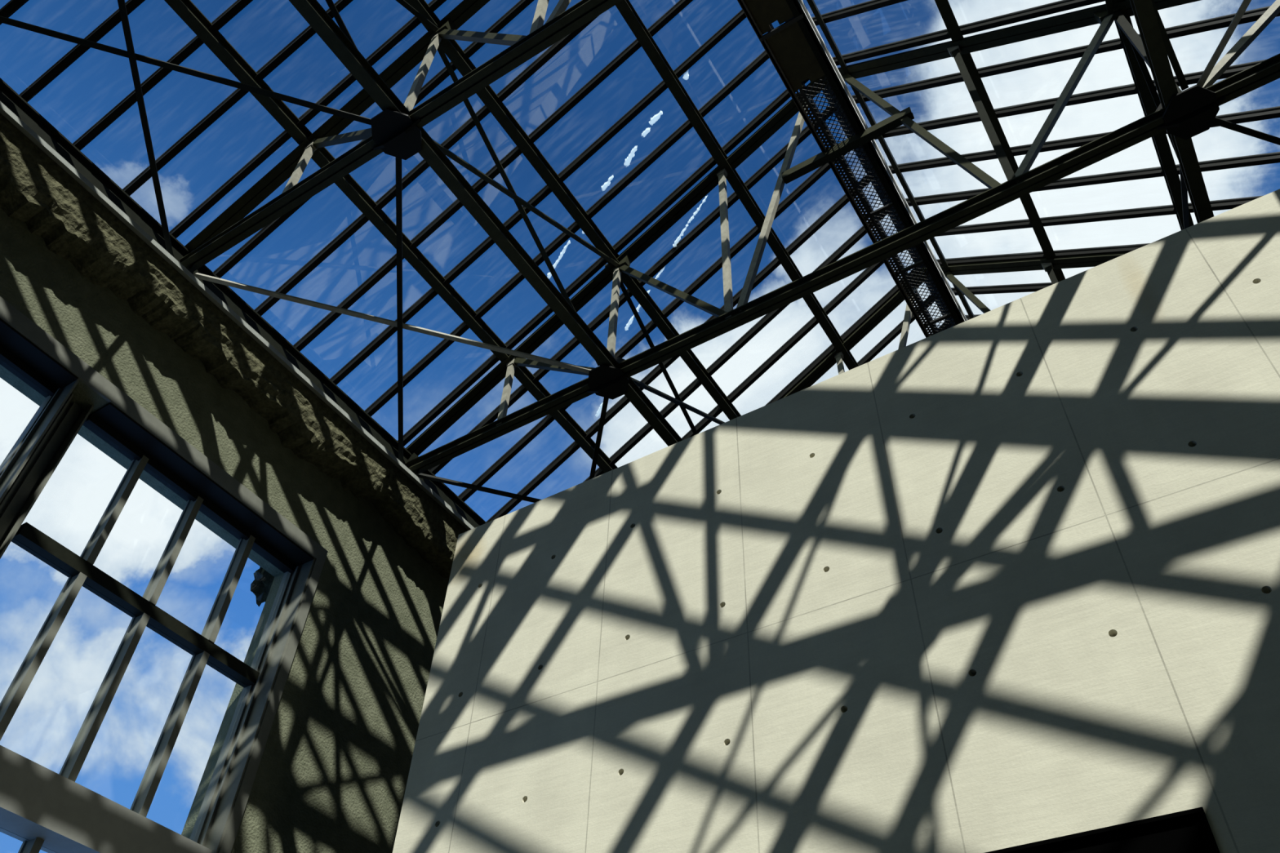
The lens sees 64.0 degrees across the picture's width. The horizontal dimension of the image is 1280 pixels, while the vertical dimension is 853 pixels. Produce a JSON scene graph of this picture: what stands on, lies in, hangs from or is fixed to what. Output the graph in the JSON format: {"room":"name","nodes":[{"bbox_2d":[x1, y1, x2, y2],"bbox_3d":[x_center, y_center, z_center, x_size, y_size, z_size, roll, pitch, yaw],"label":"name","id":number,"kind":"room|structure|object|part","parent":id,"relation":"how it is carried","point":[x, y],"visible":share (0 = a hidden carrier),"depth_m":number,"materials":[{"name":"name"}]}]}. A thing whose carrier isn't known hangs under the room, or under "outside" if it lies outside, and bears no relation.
{"room":"glass-roofed atrium","nodes":[
{"label":"glass-roofed atrium","id":0,"kind":"room"},
{"bbox_2d":[0,208,449,852],"bbox_3d":[-5.295,1.527,5.854,0.550,9.200,18.300,-24,-52,23],"label":"wall","id":1,"kind":"structure","parent":0,"point":[332,774],"depth_m":9.46,"materials":[{"name":"paint"}]},
{"bbox_2d":[0,318,79,502],"bbox_3d":[-6.175,0.440,4.711,0.375,6.600,4.900,-24,-52,23],"label":"window","id":2,"kind":"structure","parent":1,"relation":"in","point":[19,355],"depth_m":8.21,"materials":[{"name":"black paint"}]},
{"bbox_3d":[-6.187,-1.775,7.128,0.100,0.050,4.900,-24,-52,23],"label":"head frame","id":3,"kind":"part","parent":2,"relation":"part of","materials":[{"name":"black paint"}]},
{"bbox_3d":[-6.175,0.440,4.711,0.375,6.600,4.900,-24,-52,23],"label":"frame","id":4,"kind":"part","parent":2,"relation":"part of","materials":[{"name":"grey paint"}]},
{"bbox_2d":[0,394,315,852],"bbox_3d":[-4.142,2.801,6.886,0.375,6.600,2.700,-24,-52,23],"label":"window","id":5,"kind":"structure","parent":1,"relation":"in","point":[42,808],"depth_m":8.25,"materials":[{"name":"black paint"}]},
{"bbox_3d":[-4.074,0.680,9.389,0.100,0.050,2.400,-24,-52,23],"label":"head frame","id":6,"kind":"part","parent":5,"relation":"part of","materials":[{"name":"black paint"}]},
{"bbox_3d":[-4.062,2.894,6.972,0.375,6.600,2.400,-24,-52,23],"label":"frame","id":7,"kind":"part","parent":5,"relation":"part of","materials":[{"name":"grey paint"}]},
{"bbox_2d":[0,296,328,852],"bbox_3d":[-5.265,1.185,5.497,0.030,6.760,7.700,-24,-52,23],"label":"trim","id":8,"kind":"structure","parent":1,"relation":"attached to","point":[89,376],"depth_m":8.83,"materials":[{"name":"grey paint"}]},
{"bbox_2d":[0,112,467,577],"bbox_3d":[-4.964,-1.588,8.883,0.740,0.538,18.250,-24,-52,23],"label":"trim","id":9,"kind":"structure","parent":1,"relation":"attached to","point":[35,191],"depth_m":9.51,"materials":[{"name":"beige stone"}]},
{"bbox_2d":[0,101,474,530],"bbox_3d":[-4.737,-1.883,8.948,0.330,0.054,18.200,-24,-52,23],"label":"trim","id":10,"kind":"structure","parent":1,"relation":"attached to","point":[5,111],"depth_m":9.59,"materials":[{"name":"grey metal"}]},
{"bbox_2d":[250,566,274,607],"bbox_3d":[-3.734,1.528,10.258,0.111,0.638,0.310,-24,-52,23],"label":"light fixture","id":11,"kind":"object","parent":1,"relation":"attached to","point":[260,587],"depth_m":10.15,"materials":[{"name":"black metal"}]},
{"bbox_2d":[122,0,352,195],"bbox_3d":[-2.429,-4.411,9.802,5.664,3.514,0.084,-24,-52,23],"label":"bar","id":12,"kind":"object","parent":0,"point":[308,32],"visible":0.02,"depth_m":9.69,"materials":[{"name":"black paint"}]},
{"bbox_2d":[392,188,1279,852],"bbox_3d":[2.425,2.017,5.077,9.970,7.890,0.280,-24,-52,23],"label":"wall","id":13,"kind":"structure","parent":0,"point":[1007,575],"depth_m":6.64,"materials":[{"name":"concrete"}]},
{"bbox_2d":[985,807,1219,852],"bbox_3d":[1.685,3.676,3.957,2.335,3.931,0.292,-24,-52,23],"label":"door","id":14,"kind":"structure","parent":13,"relation":"in","point":[1188,831],"depth_m":4.92,"materials":[{"name":"black"}]},
{"bbox_3d":[4.687,-3.304,1.769,0.350,10.620,18.300,-24,-52,23],"label":"wall","id":15,"kind":"structure","parent":0,"visible":0},
{"bbox_2d":[179,0,622,272],"bbox_3d":[0.448,-4.848,8.903,11.830,3.966,0.440,-24,-52,23],"label":"roof truss","id":16,"kind":"object","parent":15,"relation":"on","point":[392,132],"visible":0.85,"depth_m":9.15,"materials":[{"name":"grey metal"}]},
{"bbox_3d":[-4.398,-1.562,9.864,0.480,0.420,0.056,-24,-52,23],"label":"gusset plate","id":17,"kind":"part","parent":16,"relation":"part of","materials":[{"name":"grey metal"}]},
{"bbox_3d":[-3.253,-2.017,9.287,0.280,0.150,0.022,-24,-52,23],"label":"gusset plate","id":18,"kind":"part","parent":16,"relation":"part of","materials":[{"name":"grey metal"}]},
{"bbox_3d":[-3.219,-2.746,10.048,0.120,0.110,0.070,-24,-52,23],"label":"gusset plate","id":19,"kind":"part","parent":16,"relation":"part of","materials":[{"name":"metal"}]},
{"bbox_3d":[-2.054,-2.549,8.745,0.418,0.400,0.455,6,-46,-3],"label":"gusset plate","id":20,"kind":"part","parent":16,"relation":"part of","materials":[{"name":"black paint"}]},
{"bbox_2d":[395,156,403,463],"bbox_3d":[-2.380,-0.974,10.169,0.052,0.046,3.966,8,-46,-5],"label":"rod","id":21,"kind":"object","parent":16,"relation":"attached to","point":[398,161],"visible":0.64,"depth_m":9.90,"materials":[{"name":"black metal"}]},
{"bbox_2d":[395,0,439,31],"bbox_3d":[-2.845,-4.243,8.515,0.052,1.812,3.102,-24,-52,23],"label":"rod","id":22,"kind":"object","parent":16,"relation":"attached to","point":[402,2],"visible":1,"depth_m":9.79,"materials":[{"name":"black metal"}]},
{"bbox_3d":[-1.993,-3.899,10.154,0.320,0.160,0.090,-24,-52,23],"label":"gusset plate","id":23,"kind":"part","parent":16,"relation":"part of","materials":[{"name":"grey metal"}]},
{"bbox_2d":[437,43,599,365],"bbox_3d":[-1.201,-2.212,10.391,0.052,1.812,3.102,-24,-52,23],"label":"rod","id":24,"kind":"object","parent":16,"relation":"attached to","point":[440,50],"visible":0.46,"depth_m":10.32,"materials":[{"name":"grey metal"}]},
{"bbox_3d":[-0.857,-3.061,8.182,0.280,0.150,0.022,-24,-52,23],"label":"gusset plate","id":25,"kind":"part","parent":16,"relation":"part of","materials":[{"name":"grey metal"}]},
{"bbox_2d":[1151,0,1188,90],"bbox_3d":[3.666,-4.332,8.145,0.052,1.812,3.102,-24,-52,23],"label":"rod","id":26,"kind":"object","parent":16,"relation":"attached to","point":[1172,57],"visible":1,"depth_m":8.32,"materials":[{"name":"grey metal"}]},
{"bbox_2d":[1195,0,1251,87],"bbox_3d":[4.801,-4.150,6.906,0.052,0.046,3.952,8,-46,-5],"label":"rod","id":27,"kind":"object","parent":16,"relation":"attached to","point":[1245,3],"visible":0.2,"depth_m":7.99,"materials":[{"name":"metal"}]},
{"bbox_2d":[405,0,1279,475],"bbox_3d":[2.181,-2.835,10.757,11.830,3.966,0.440,-24,-52,23],"label":"roof truss","id":28,"kind":"object","parent":15,"relation":"on","point":[1191,112],"visible":0.84,"depth_m":10.29,"materials":[{"name":"grey metal"}]},
{"bbox_2d":[0,77,486,528],"bbox_3d":[-4.957,-2.192,9.314,0.148,0.280,18.000,-24,-52,23],"label":"beam","id":29,"kind":"structure","parent":28,"relation":"attached to","point":[9,97],"depth_m":10.13,"materials":[{"name":"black metal"}]},
{"bbox_2d":[0,15,371,124],"bbox_3d":[-4.119,-3.031,8.369,3.952,0.046,0.052,13,-47,-10],"label":"rod","id":30,"kind":"object","parent":29,"relation":"attached to","point":[3,20],"visible":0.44,"depth_m":8.42,"materials":[{"name":"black metal"}]},
{"bbox_2d":[195,272,591,373],"bbox_3d":[-2.386,-1.018,10.223,3.952,0.046,0.052,13,-47,-10],"label":"rod","id":31,"kind":"object","parent":29,"relation":"attached to","point":[200,276],"visible":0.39,"depth_m":10.18,"materials":[{"name":"metal"}]},
{"bbox_2d":[417,473,541,502],"bbox_3d":[-0.653,0.995,12.077,3.952,0.046,0.052,13,-47,-10],"label":"rod","id":32,"kind":"object","parent":29,"relation":"attached to","point":[428,477],"visible":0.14,"depth_m":11.84,"materials":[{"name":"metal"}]},
{"bbox_3d":[-2.665,0.451,11.718,0.480,0.420,0.056,-24,-52,23],"label":"gusset plate","id":33,"kind":"part","parent":28,"relation":"part of","materials":[{"name":"grey metal"}]},
{"bbox_3d":[-1.487,-0.733,11.902,0.120,0.110,0.070,-24,-52,23],"label":"gusset plate","id":34,"kind":"part","parent":28,"relation":"part of","materials":[{"name":"metal"}]},
{"bbox_2d":[433,140,619,266],"bbox_3d":[-1.113,-2.230,10.369,0.052,1.812,3.102,-24,-52,23],"label":"rod","id":35,"kind":"object","parent":28,"relation":"attached to","point":[446,151],"visible":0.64,"depth_m":10.24,"materials":[{"name":"grey metal"}]},
{"bbox_2d":[589,397,608,479],"bbox_3d":[-0.647,1.039,12.023,0.052,0.046,3.966,8,-46,-5],"label":"rod","id":36,"kind":"object","parent":28,"relation":"attached to","point":[605,403],"visible":0.36,"depth_m":11.10,"materials":[{"name":"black metal"}]},
{"bbox_3d":[-0.322,-0.536,10.599,0.418,0.400,0.455,6,-46,-3],"label":"gusset plate","id":37,"kind":"part","parent":28,"relation":"part of","materials":[{"name":"black paint"}]},
{"bbox_3d":[-0.260,-1.886,12.008,0.320,0.160,0.090,-24,-52,23],"label":"gusset plate","id":38,"kind":"part","parent":28,"relation":"part of","materials":[{"name":"grey metal"}]},
{"bbox_2d":[620,278,697,435],"bbox_3d":[0.531,-0.199,12.245,0.052,1.812,3.102,-24,-52,23],"label":"rod","id":39,"kind":"object","parent":28,"relation":"attached to","point":[634,311],"visible":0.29,"depth_m":12.13,"materials":[{"name":"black metal"}]},
{"bbox_3d":[0.964,-2.977,12.048,0.120,0.110,0.070,-24,-52,23],"label":"gusset plate","id":40,"kind":"part","parent":28,"relation":"part of","materials":[{"name":"metal"}]},
{"bbox_3d":[0.876,-1.048,10.036,0.280,0.150,0.022,-24,-52,23],"label":"gusset plate","id":41,"kind":"part","parent":28,"relation":"part of","materials":[{"name":"grey metal"}]},
{"bbox_2d":[615,0,858,369],"bbox_3d":[-1.249,-5.698,9.655,0.116,0.140,18.000,-24,-52,23],"label":"roof beam","id":42,"kind":"structure","parent":28,"relation":"attached to","point":[628,13],"depth_m":11.95,"materials":[{"name":"grey metal"}]},
{"bbox_2d":[737,0,967,337],"bbox_3d":[-0.097,-5.742,8.538,0.510,0.197,17.900,-24,-52,23],"label":"walkway","id":43,"kind":"object","parent":28,"relation":"hanging from","point":[796,49],"visible":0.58,"depth_m":10.81,"materials":[{"name":"brown metal"}]},
{"bbox_3d":[2.012,-3.257,10.735,0.265,0.004,0.852,-24,-52,23],"label":"grating panel","id":44,"kind":"part","parent":43,"relation":"part of","materials":[{"name":"grey metal"}]},
{"bbox_3d":[2.475,-2.719,11.230,0.265,0.004,0.822,-24,-52,23],"label":"grating panel","id":45,"kind":"part","parent":43,"relation":"part of","materials":[{"name":"grey metal"}]},
{"bbox_3d":[0.100,-5.849,8.471,0.047,0.132,17.900,-24,-52,23],"label":"edge trim","id":46,"kind":"part","parent":43,"relation":"part of","materials":[{"name":"metal"}]},
{"bbox_3d":[2.954,-2.163,11.742,0.265,0.004,0.852,-24,-52,23],"label":"grating panel","id":47,"kind":"part","parent":43,"relation":"part of","materials":[{"name":"grey metal"}]},
{"bbox_3d":[3.435,-1.604,12.258,0.265,0.004,0.852,-24,-52,23],"label":"grating panel","id":48,"kind":"part","parent":43,"relation":"part of","materials":[{"name":"grey metal"}]},
{"bbox_3d":[3.917,-1.044,12.773,0.265,0.004,0.852,-24,-52,23],"label":"grating panel","id":49,"kind":"part","parent":43,"relation":"part of","materials":[{"name":"grey metal"}]},
{"bbox_2d":[768,23,938,333],"bbox_3d":[-0.296,-6.562,9.703,0.060,0.160,18.000,-24,-52,23],"label":"ridge beam","id":50,"kind":"structure","parent":28,"relation":"attached to","point":[771,24],"depth_m":12.95,"materials":[{"name":"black metal"}]},
{"bbox_2d":[329,9,746,384],"bbox_3d":[-0.950,-2.693,11.384,5.664,3.514,0.084,-24,-52,23],"label":"bar","id":51,"kind":"object","parent":50,"relation":"attached to","point":[740,15],"visible":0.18,"depth_m":11.36,"materials":[{"name":"black paint"}]},
{"bbox_2d":[600,69,688,191],"bbox_3d":[-0.794,-2.546,11.563,5.729,3.508,0.547,-24,-52,23],"label":"glass strip","id":52,"kind":"object","parent":51,"relation":"on","point":[686,76],"visible":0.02,"depth_m":11.63,"materials":[{"name":"glass"}]},
{"bbox_2d":[364,50,768,417],"bbox_3d":[-0.654,-2.349,11.701,5.664,3.514,0.084,-24,-52,23],"label":"bar","id":53,"kind":"object","parent":50,"relation":"attached to","point":[762,57],"visible":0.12,"depth_m":11.68,"materials":[{"name":"black paint"}]},
{"bbox_2d":[546,231,584,278],"bbox_3d":[-0.498,-2.203,11.879,5.729,3.508,0.547,-24,-52,23],"label":"glass strip","id":54,"kind":"object","parent":53,"relation":"on","point":[562,252],"visible":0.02,"depth_m":11.79,"materials":[{"name":"glass"}]},
{"bbox_2d":[428,104,836,475],"bbox_3d":[-0.063,-1.662,12.334,5.664,3.514,0.084,-24,-52,23],"label":"bar","id":55,"kind":"object","parent":50,"relation":"attached to","point":[776,158],"visible":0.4,"depth_m":12.33,"materials":[{"name":"black paint"}]},
{"bbox_2d":[624,265,666,330],"bbox_3d":[0.093,-1.515,12.512,5.729,3.508,0.547,-24,-52,23],"label":"glass strip","id":56,"kind":"object","parent":55,"relation":"attached to","point":[631,319],"visible":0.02,"depth_m":12.50,"materials":[{"name":"glass"}]},
{"bbox_2d":[582,208,890,482],"bbox_3d":[0.825,-0.631,13.283,5.664,3.514,0.084,-24,-52,23],"label":"bar","id":57,"kind":"object","parent":50,"relation":"attached to","point":[860,233],"visible":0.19,"depth_m":13.28,"materials":[{"name":"black paint"}]},
{"bbox_2d":[681,257,888,439],"bbox_3d":[1.120,-0.287,13.600,5.664,3.514,0.084,-24,-52,23],"label":"bar","id":58,"kind":"object","parent":50,"relation":"attached to","point":[868,271],"visible":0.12,"depth_m":13.63,"materials":[{"name":"black paint"}]},
{"bbox_2d":[932,320,951,333],"bbox_3d":[2.008,0.744,14.549,5.664,3.514,0.084,-24,-52,23],"label":"bar","id":59,"kind":"object","parent":50,"relation":"attached to","point":[945,322],"visible":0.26,"depth_m":14.67,"materials":[{"name":"black paint"}]},
{"bbox_2d":[801,0,967,319],"bbox_3d":[0.070,-6.566,9.364,0.054,0.100,18.000,-24,-52,23],"label":"beam","id":60,"kind":"structure","parent":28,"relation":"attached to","point":[802,0],"depth_m":12.33,"materials":[{"name":"metal"}]},
{"bbox_3d":[3.360,-4.021,10.943,0.120,0.110,0.070,-24,-52,23],"label":"gusset plate","id":61,"kind":"part","parent":28,"relation":"part of","materials":[{"name":"metal"}]},
{"bbox_2d":[934,0,1065,282],"bbox_3d":[1.153,-6.745,8.546,0.116,0.140,18.000,-24,-52,23],"label":"rafter","id":62,"kind":"structure","parent":28,"relation":"attached to","point":[944,6],"depth_m":11.52,"materials":[{"name":"grey metal"}]},
{"bbox_3d":[3.272,-2.091,8.930,0.280,0.150,0.022,-24,-52,23],"label":"gusset plate","id":63,"kind":"part","parent":28,"relation":"part of","materials":[{"name":"grey metal"}]},
{"bbox_3d":[4.532,-3.974,9.796,0.320,0.160,0.090,-24,-52,23],"label":"gusset plate","id":64,"kind":"part","parent":28,"relation":"part of","materials":[{"name":"grey metal"}]},
{"bbox_2d":[1125,17,1177,158],"bbox_3d":[5.399,-2.319,9.998,0.052,1.812,3.102,-24,-52,23],"label":"rod","id":65,"kind":"object","parent":28,"relation":"attached to","point":[1140,60],"visible":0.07,"depth_m":9.82,"materials":[{"name":"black metal"}]},
{"bbox_2d":[1129,0,1213,223],"bbox_3d":[2.115,-5.211,5.982,0.116,0.140,18.000,-24,-52,23],"label":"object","id":66,"kind":"structure","parent":28,"relation":"attached to","point":[1144,11],"depth_m":8.21,"materials":[{"name":"grey metal"}]},
{"bbox_3d":[4.470,-2.624,8.388,0.418,0.400,0.455,6,-46,-3],"label":"gusset plate","id":67,"kind":"part","parent":28,"relation":"part of","materials":[{"name":"black paint"}]},
{"bbox_2d":[1212,117,1279,145],"bbox_3d":[6.523,-2.085,8.713,3.966,0.046,0.052,13,-47,-10],"label":"rod","id":68,"kind":"object","parent":28,"relation":"attached to","point":[1218,122],"visible":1,"depth_m":8.42,"materials":[{"name":"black metal"}]},
{"bbox_2d":[782,251,1129,398],"bbox_3d":[3.914,-0.822,12.610,11.830,3.966,0.440,-24,-52,23],"label":"roof truss","id":69,"kind":"object","parent":15,"relation":"on","point":[1084,260],"visible":0.08,"depth_m":13.52,"materials":[{"name":"grey metal"}]},
{"bbox_2d":[164,0,617,472],"bbox_3d":[-3.794,-3.413,9.552,0.116,0.140,18.000,-24,-52,23],"label":"beam","id":70,"kind":"structure","parent":69,"relation":"attached to","point":[186,10],"depth_m":10.62,"materials":[{"name":"grey metal"}]},
{"bbox_2d":[288,0,682,446],"bbox_3d":[-2.516,-3.194,8.120,0.116,0.140,18.000,-24,-52,23],"label":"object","id":71,"kind":"structure","parent":69,"relation":"attached to","point":[313,13],"depth_m":9.22,"materials":[{"name":"grey metal"}]},
{"bbox_2d":[404,0,741,420],"bbox_3d":[-2.538,-4.548,9.611,0.116,0.140,18.000,-24,-52,23],"label":"rafter","id":72,"kind":"structure","parent":69,"relation":"attached to","point":[451,47],"depth_m":11.42,"materials":[{"name":"grey metal"}]},
{"bbox_2d":[0,0,28,24],"bbox_3d":[-3.317,-5.442,8.852,5.664,3.514,0.084,-24,-52,23],"label":"bar","id":73,"kind":"object","parent":72,"relation":"on","point":[11,6],"visible":1,"depth_m":8.71,"materials":[{"name":"black paint"}]},
{"bbox_2d":[19,0,145,102],"bbox_3d":[-3.021,-5.098,9.169,5.664,3.514,0.084,-24,-52,23],"label":"bar","id":74,"kind":"object","parent":72,"relation":"attached to","point":[114,19],"visible":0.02,"depth_m":9.03,"materials":[{"name":"black paint"}]},
{"bbox_2d":[72,0,253,151],"bbox_3d":[-2.725,-4.755,9.486,5.664,3.514,0.084,-24,-52,23],"label":"bar","id":75,"kind":"object","parent":72,"relation":"on","point":[185,51],"visible":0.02,"depth_m":9.36,"materials":[{"name":"black paint"}]},
{"bbox_2d":[168,0,446,238],"bbox_3d":[-2.134,-4.067,10.118,5.664,3.514,0.084,-24,-52,23],"label":"bar","id":76,"kind":"object","parent":72,"relation":"on","point":[408,27],"visible":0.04,"depth_m":10.02,"materials":[{"name":"black paint"}]},
{"bbox_2d":[213,0,533,278],"bbox_3d":[-1.838,-3.724,10.435,5.664,3.514,0.084,-24,-52,23],"label":"bar","id":77,"kind":"object","parent":72,"relation":"attached to","point":[441,76],"visible":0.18,"depth_m":10.38,"materials":[{"name":"black paint"}]},
{"bbox_2d":[253,15,598,315],"bbox_3d":[-1.542,-3.380,10.751,5.664,3.514,0.084,-24,-52,23],"label":"bar","id":78,"kind":"object","parent":72,"relation":"on","point":[557,46],"visible":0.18,"depth_m":10.68,"materials":[{"name":"black paint"}]},
{"bbox_2d":[293,0,693,351],"bbox_3d":[-1.246,-3.036,11.068,5.664,3.514,0.084,-24,-52,23],"label":"bar","id":79,"kind":"object","parent":72,"relation":"attached to","point":[680,5],"visible":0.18,"depth_m":11.03,"materials":[{"name":"black paint"}]},
{"bbox_2d":[397,78,808,446],"bbox_3d":[-0.359,-2.005,12.017,5.664,3.514,0.084,-24,-52,23],"label":"bar","id":80,"kind":"object","parent":72,"relation":"on","point":[784,95],"visible":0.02,"depth_m":11.99,"materials":[{"name":"black paint"}]},
{"bbox_2d":[672,195,707,247],"bbox_3d":[-0.203,-1.859,12.196,5.729,3.508,0.547,-24,-52,23],"label":"glass strip","id":81,"kind":"object","parent":80,"relation":"on","point":[676,242],"visible":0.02,"depth_m":12.31,"materials":[{"name":"glass"}]},
{"bbox_2d":[457,153,846,502],"bbox_3d":[0.233,-1.318,12.650,5.664,3.514,0.084,-24,-52,23],"label":"bar","id":82,"kind":"object","parent":72,"relation":"on","point":[815,176],"visible":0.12,"depth_m":12.63,"materials":[{"name":"black paint"}]},
{"bbox_2d":[485,173,873,523],"bbox_3d":[0.529,-0.974,12.967,5.664,3.514,0.084,-24,-52,23],"label":"bar","id":83,"kind":"object","parent":72,"relation":"attached to","point":[828,215],"visible":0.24,"depth_m":12.92,"materials":[{"name":"black paint"}]},
{"bbox_2d":[595,402,603,417],"bbox_3d":[0.389,-1.172,12.829,5.729,3.508,0.547,-24,-52,23],"label":"glass strip","id":84,"kind":"object","parent":83,"relation":"attached to","point":[598,412],"visible":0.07,"depth_m":12.85,"materials":[{"name":"glass"}]},
{"bbox_2d":[764,266,920,405],"bbox_3d":[1.416,0.057,13.916,5.664,3.514,0.084,-24,-52,23],"label":"bar","id":85,"kind":"object","parent":72,"relation":"on","point":[882,301],"visible":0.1,"depth_m":13.97,"materials":[{"name":"black paint"}]},
{"bbox_2d":[857,293,937,365],"bbox_3d":[1.712,0.400,14.233,5.664,3.514,0.084,-24,-52,23],"label":"bar","id":86,"kind":"object","parent":72,"relation":"attached to","point":[897,330],"visible":0.14,"depth_m":14.32,"materials":[{"name":"black paint"}]},
{"bbox_2d":[631,377,724,424],"bbox_3d":[0.620,-0.217,12.223,0.052,1.812,3.102,-24,-52,23],"label":"rod","id":87,"kind":"object","parent":69,"relation":"attached to","point":[638,383],"visible":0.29,"depth_m":11.85,"materials":[{"name":"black metal"}]},
{"bbox_3d":[2.697,-0.964,13.902,0.120,0.110,0.070,-24,-52,23],"label":"gusset plate","id":88,"kind":"part","parent":69,"relation":"part of","materials":[{"name":"metal"}]},
{"bbox_3d":[5.092,-2.008,12.797,0.120,0.110,0.070,-24,-52,23],"label":"gusset plate","id":89,"kind":"part","parent":69,"relation":"part of","materials":[{"name":"metal"}]},
{"bbox_2d":[1179,165,1189,229],"bbox_3d":[5.335,-2.272,10.047,0.052,1.812,3.102,-24,-52,23],"label":"rod","id":90,"kind":"object","parent":69,"relation":"attached to","point":[1184,189],"visible":0.29,"depth_m":10.16,"materials":[{"name":"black metal"}]},
{"bbox_3d":[-1.284,-6.861,7.049,11.830,3.966,0.440,-24,-52,23],"label":"roof truss","id":91,"kind":"object","parent":15,"relation":"attached to","visible":0},
{"bbox_2d":[117,0,173,257],"bbox_3d":[-4.112,-2.987,8.315,0.052,0.046,3.966,8,-46,-5],"label":"rod","id":92,"kind":"object","parent":91,"relation":"attached to","point":[122,5],"visible":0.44,"depth_m":8.67,"materials":[{"name":"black metal"}]},
{"bbox_2d":[325,0,357,48],"bbox_3d":[-2.934,-4.224,8.537,0.052,1.812,3.102,-24,-52,23],"label":"rod","id":93,"kind":"object","parent":91,"relation":"attached to","point":[331,4],"visible":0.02,"depth_m":8.64,"materials":[{"name":"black metal"}]},
{"bbox_2d":[806,0,975,319],"bbox_3d":[0.144,-6.774,9.522,0.052,0.160,18.000,-24,-52,23],"label":"ridge beam","id":94,"kind":"structure","parent":91,"relation":"attached to","point":[811,3],"depth_m":12.54,"materials":[{"name":"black metal"}]},
{"bbox_2d":[965,314,981,319],"bbox_3d":[6.872,-1.376,12.304,5.664,3.514,0.084,-24,-52,23],"label":"bar","id":95,"kind":"object","parent":94,"relation":"attached to","point":[975,315],"visible":0.02,"depth_m":14.48,"materials":[{"name":"black paint"}]},
{"bbox_2d":[935,195,1262,236],"bbox_3d":[5.985,-2.407,11.355,5.664,3.514,0.084,-24,-52,23],"label":"bar","id":96,"kind":"object","parent":94,"relation":"attached to","point":[1224,204],"visible":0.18,"depth_m":12.01,"materials":[{"name":"black paint"}]},
{"bbox_2d":[1111,0,1194,230],"bbox_3d":[2.307,-6.659,7.375,0.116,0.140,18.000,-24,-52,23],"label":"rafter","id":97,"kind":"structure","parent":91,"relation":"attached to","point":[1161,143],"depth_m":10.67,"materials":[{"name":"grey metal"}]},
{"bbox_2d":[811,0,906,26],"bbox_3d":[4.210,-4.469,9.456,5.664,3.514,0.084,-24,-52,23],"label":"bar","id":98,"kind":"object","parent":97,"relation":"on","point":[870,5],"visible":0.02,"depth_m":11.28,"materials":[{"name":"black paint"}]},
{"bbox_2d":[831,0,1105,65],"bbox_3d":[4.506,-4.125,9.772,5.664,3.514,0.084,-24,-52,23],"label":"bar","id":99,"kind":"object","parent":97,"relation":"on","point":[1062,5],"visible":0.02,"depth_m":10.74,"materials":[{"name":"black paint"}]},
{"bbox_2d":[951,282,1052,295],"bbox_3d":[6.577,-1.719,11.988,5.664,3.514,0.084,-24,-52,23],"label":"bar","id":100,"kind":"object","parent":97,"relation":"attached to","point":[1028,287],"visible":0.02,"depth_m":13.65,"materials":[{"name":"black paint"}]},
{"bbox_2d":[936,243,1149,265],"bbox_3d":[6.281,-2.063,11.671,5.664,3.514,0.084,-24,-52,23],"label":"bar","id":101,"kind":"object","parent":97,"relation":"on","point":[1123,248],"visible":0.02,"depth_m":12.89,"materials":[{"name":"black paint"}]},
{"bbox_2d":[852,5,1279,103],"bbox_3d":[4.802,-3.781,10.089,5.664,3.514,0.084,-24,-52,23],"label":"bar","id":102,"kind":"object","parent":97,"relation":"on","point":[1251,15],"visible":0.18,"depth_m":10.58,"materials":[{"name":"black paint"}]},
{"bbox_2d":[874,59,1265,139],"bbox_3d":[5.098,-3.438,10.405,5.664,3.514,0.084,-24,-52,23],"label":"bar","id":103,"kind":"object","parent":97,"relation":"on","point":[1193,77],"visible":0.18,"depth_m":11.06,"materials":[{"name":"black paint"}]},
{"bbox_2d":[888,106,1279,173],"bbox_3d":[5.393,-3.094,10.722,5.664,3.514,0.084,-24,-52,23],"label":"bar","id":104,"kind":"object","parent":97,"relation":"attached to","point":[1273,112],"visible":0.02,"depth_m":11.46,"materials":[{"name":"black paint"}]},
{"bbox_2d":[905,151,1279,206],"bbox_3d":[5.689,-2.750,11.038,5.664,3.514,0.084,-24,-52,23],"label":"bar","id":105,"kind":"object","parent":97,"relation":"attached to","point":[1269,157],"visible":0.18,"depth_m":11.36,"materials":[{"name":"black paint"}]},
{"bbox_3d":[-7.458,-10.253,4.422,5.664,3.514,0.084,-24,-52,23],"label":"bar","id":106,"kind":"object","parent":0,"visible":0},
{"bbox_3d":[-7.302,-10.107,4.600,5.729,3.508,0.547,-24,-52,23],"label":"glass strip","id":107,"kind":"object","parent":106,"relation":"attached to","visible":0},
{"bbox_2d":[785,16,956,328],"bbox_3d":[-0.075,-6.877,9.838,0.220,0.025,18.000,-24,-52,23],"label":"ridge capping","id":108,"kind":"object","parent":107,"relation":"on","point":[828,87],"visible":0.02,"depth_m":13.29,"materials":[{"name":"black paint"}]}
]}

